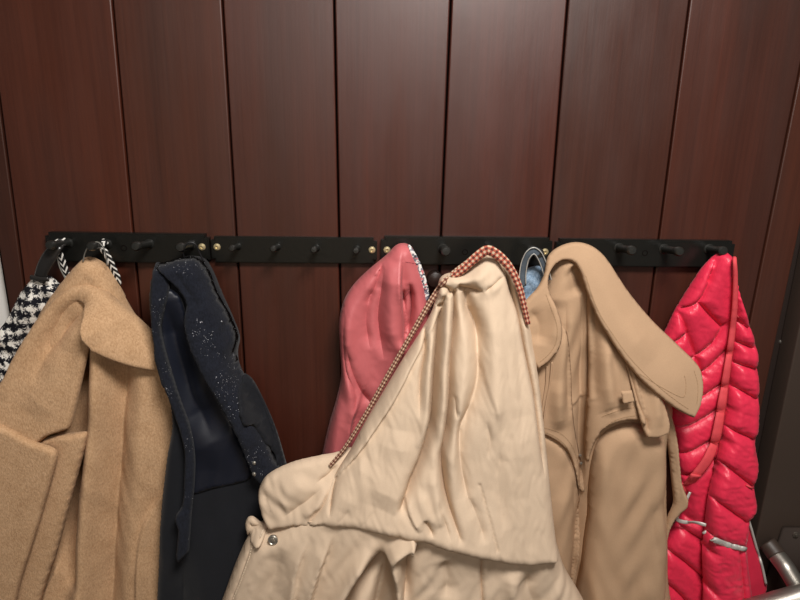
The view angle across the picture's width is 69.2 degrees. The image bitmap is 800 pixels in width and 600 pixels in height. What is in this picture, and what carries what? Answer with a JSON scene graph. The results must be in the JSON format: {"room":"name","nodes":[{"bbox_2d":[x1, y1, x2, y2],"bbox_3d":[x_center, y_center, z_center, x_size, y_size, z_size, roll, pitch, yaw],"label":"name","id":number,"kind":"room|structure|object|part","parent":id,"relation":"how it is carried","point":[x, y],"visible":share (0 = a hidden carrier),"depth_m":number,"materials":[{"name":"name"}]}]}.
{"room":"cloakroom","nodes":[
{"label":"cloakroom","id":0,"kind":"room"},
{"bbox_2d":[0,0,799,515],"bbox_3d":[-0.640,0.105,1.079,2.706,2.450,0.060,1,15,-2],"label":"wall","id":1,"kind":"structure","parent":0,"point":[553,119],"depth_m":0.96,"materials":[{"name":"brown wood"}]},
{"bbox_2d":[45,231,211,262],"bbox_3d":[-0.462,-0.083,0.965,0.273,0.050,0.070,1,15,-2],"label":"coat rack","id":2,"kind":"object","parent":1,"relation":"attached to","point":[149,247],"visible":0.94,"depth_m":0.98,"materials":[{"name":"black metal"}]},
{"bbox_2d":[0,243,66,381],"bbox_3d":[-0.725,0.206,1.027,0.335,0.627,0.040,0,15,-4],"label":"jacket","id":3,"kind":"object","parent":2,"relation":"hanging from","point":[35,295],"visible":0.21,"depth_m":0.97,"materials":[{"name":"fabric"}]},
{"bbox_2d":[0,241,172,599],"bbox_3d":[-0.671,0.386,1.036,0.573,0.984,0.112,-1,15,-6],"label":"coat","id":4,"kind":"object","parent":2,"relation":"hanging from","point":[86,423],"visible":0.94,"depth_m":0.99,"materials":[{"name":"fabric"}]},
{"bbox_2d":[55,238,120,285],"bbox_3d":[-0.523,-0.042,0.976,0.105,0.124,0.020,1,15,-2],"label":"strap","id":5,"kind":"object","parent":2,"relation":"hanging from","point":[62,264],"visible":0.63,"depth_m":0.97,"materials":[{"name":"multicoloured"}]},
{"bbox_3d":[-0.563,-0.049,0.973,0.007,0.076,0.016,12,19,35],"label":"edge cord","id":6,"kind":"part","parent":5,"relation":"part of","materials":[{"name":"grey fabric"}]},
{"bbox_2d":[149,242,286,599],"bbox_3d":[-0.335,0.373,1.043,0.324,0.956,0.117,1,15,-2],"label":"coat","id":7,"kind":"object","parent":2,"relation":"hanging from","point":[225,441],"visible":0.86,"depth_m":0.99,"materials":[{"name":"black fabric"}]},
{"bbox_2d":[211,236,376,263],"bbox_3d":[-0.181,-0.081,0.983,0.284,0.046,0.052,1,15,-2],"label":"coat rack","id":8,"kind":"object","parent":1,"relation":"attached to","point":[243,249],"visible":1,"depth_m":1.00,"materials":[{"name":"black metal"}]},
{"bbox_2d":[427,269,442,286],"bbox_3d":[0.061,-0.038,1.010,0.029,0.029,0.034,1,15,-2],"label":"coat hook","id":9,"kind":"object","parent":1,"relation":"attached to","point":[433,276],"visible":0.85,"depth_m":0.99,"materials":[{"name":"black"}]},
{"bbox_2d":[381,235,552,264],"bbox_3d":[0.116,-0.080,0.985,0.297,0.050,0.064,1,15,-2],"label":"coat rack","id":10,"kind":"object","parent":1,"relation":"attached to","point":[430,250],"visible":0.56,"depth_m":1.00,"materials":[{"name":"black metal"}]},
{"bbox_2d":[322,243,430,453],"bbox_3d":[-0.037,0.311,1.067,0.276,0.836,0.086,1,15,-2],"label":"jacket","id":11,"kind":"object","parent":10,"relation":"hanging from","point":[378,313],"visible":0.27,"depth_m":0.98,"materials":[{"name":"fabric"}]},
{"bbox_2d":[222,245,582,599],"bbox_3d":[0.015,0.350,0.990,0.820,0.880,0.172,-1,15,-8],"label":"coat","id":12,"kind":"object","parent":10,"relation":"hanging from","point":[442,492],"visible":1,"depth_m":0.94,"materials":[{"name":"beige fabric"}]},
{"bbox_2d":[309,245,557,565],"bbox_3d":[0.062,0.178,0.961,0.427,0.532,0.173,1,15,-2],"label":"hood","id":13,"kind":"object","parent":12,"relation":"attached to","point":[448,466],"depth_m":0.94,"materials":[{"name":"beige fabric"}]},
{"bbox_2d":[519,247,551,298],"bbox_3d":[0.240,0.088,1.020,0.120,0.374,0.047,1,15,-2],"label":"denim jacket","id":14,"kind":"object","parent":10,"relation":"hanging from","point":[531,277],"visible":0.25,"depth_m":0.98,"materials":[{"name":"fabric"}]},
{"bbox_2d":[554,238,734,266],"bbox_3d":[0.429,-0.076,0.992,0.315,0.048,0.070,1,15,-2],"label":"coat rack","id":15,"kind":"object","parent":1,"relation":"attached to","point":[628,252],"visible":0.7,"depth_m":1.01,"materials":[{"name":"black metal"}]},
{"bbox_2d":[526,242,702,599],"bbox_3d":[0.376,0.410,1.082,0.403,1.038,0.105,2,15,2],"label":"coat","id":16,"kind":"object","parent":15,"relation":"hanging from","point":[611,380],"visible":0.82,"depth_m":1.01,"materials":[{"name":"fabric"}]},
{"bbox_3d":[0.248,0.168,0.998,0.004,0.114,0.008,10,18,30],"label":"cord","id":17,"kind":"part","parent":16,"relation":"part of","materials":[{"name":"fabric"}]},
{"bbox_3d":[0.253,0.164,0.996,0.009,0.122,0.004,-6,17,-23],"label":"cord","id":18,"kind":"part","parent":16,"relation":"part of","materials":[{"name":"fabric"}]},
{"bbox_2d":[664,253,766,599],"bbox_3d":[0.631,0.409,1.095,0.352,1.002,0.113,1,15,-2],"label":"puffer jacket","id":19,"kind":"object","parent":15,"relation":"hanging from","point":[713,552],"visible":0.91,"depth_m":1.04,"materials":[{"name":"red fabric"}]},
{"bbox_3d":[0.641,0.384,1.084,0.180,0.919,0.105,1,15,-2],"label":"panel","id":20,"kind":"part","parent":19,"relation":"part of","materials":[{"name":"red fabric"}]},
{"bbox_2d":[750,247,799,574],"bbox_3d":[1.212,0.248,1.129,1.000,2.190,0.042,1,15,-2],"label":"door","id":21,"kind":"structure","parent":1,"relation":"in","point":[777,485],"depth_m":1.11,"materials":[{"name":"brown paint"}]},
{"bbox_2d":[742,526,799,599],"bbox_3d":[0.815,0.533,1.101,0.372,0.230,0.141,1,15,-2],"label":"push bar","id":22,"kind":"object","parent":21,"relation":"attached to","point":[783,572],"visible":1,"depth_m":1.12,"materials":[{"name":"grey paint"}]},
{"bbox_2d":[760,538,785,559],"bbox_3d":[0.730,0.489,1.138,0.035,0.043,0.040,-5,16,-21],"label":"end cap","id":23,"kind":"object","parent":22,"relation":"attached to","point":[773,549],"depth_m":1.13,"materials":[{"name":"grey metal"}]},
{"bbox_3d":[0.806,0.538,1.168,0.142,0.184,0.012,1,15,-2],"label":"mounting plate","id":24,"kind":"part","parent":22,"relation":"part of","materials":[{"name":"grey paint"}]},
{"bbox_3d":[0.746,0.539,1.103,0.039,0.098,0.118,-5,16,-21],"label":"arm","id":25,"kind":"part","parent":22,"relation":"part of","materials":[{"name":"silver metal"}]},
{"bbox_2d":[755,225,799,457],"bbox_3d":[0.736,0.118,1.119,0.074,2.450,0.042,1,15,-2],"label":"trim","id":26,"kind":"structure","parent":1,"relation":"attached to","point":[777,343],"depth_m":1.09,"materials":[{"name":"black wood"}]}
]}

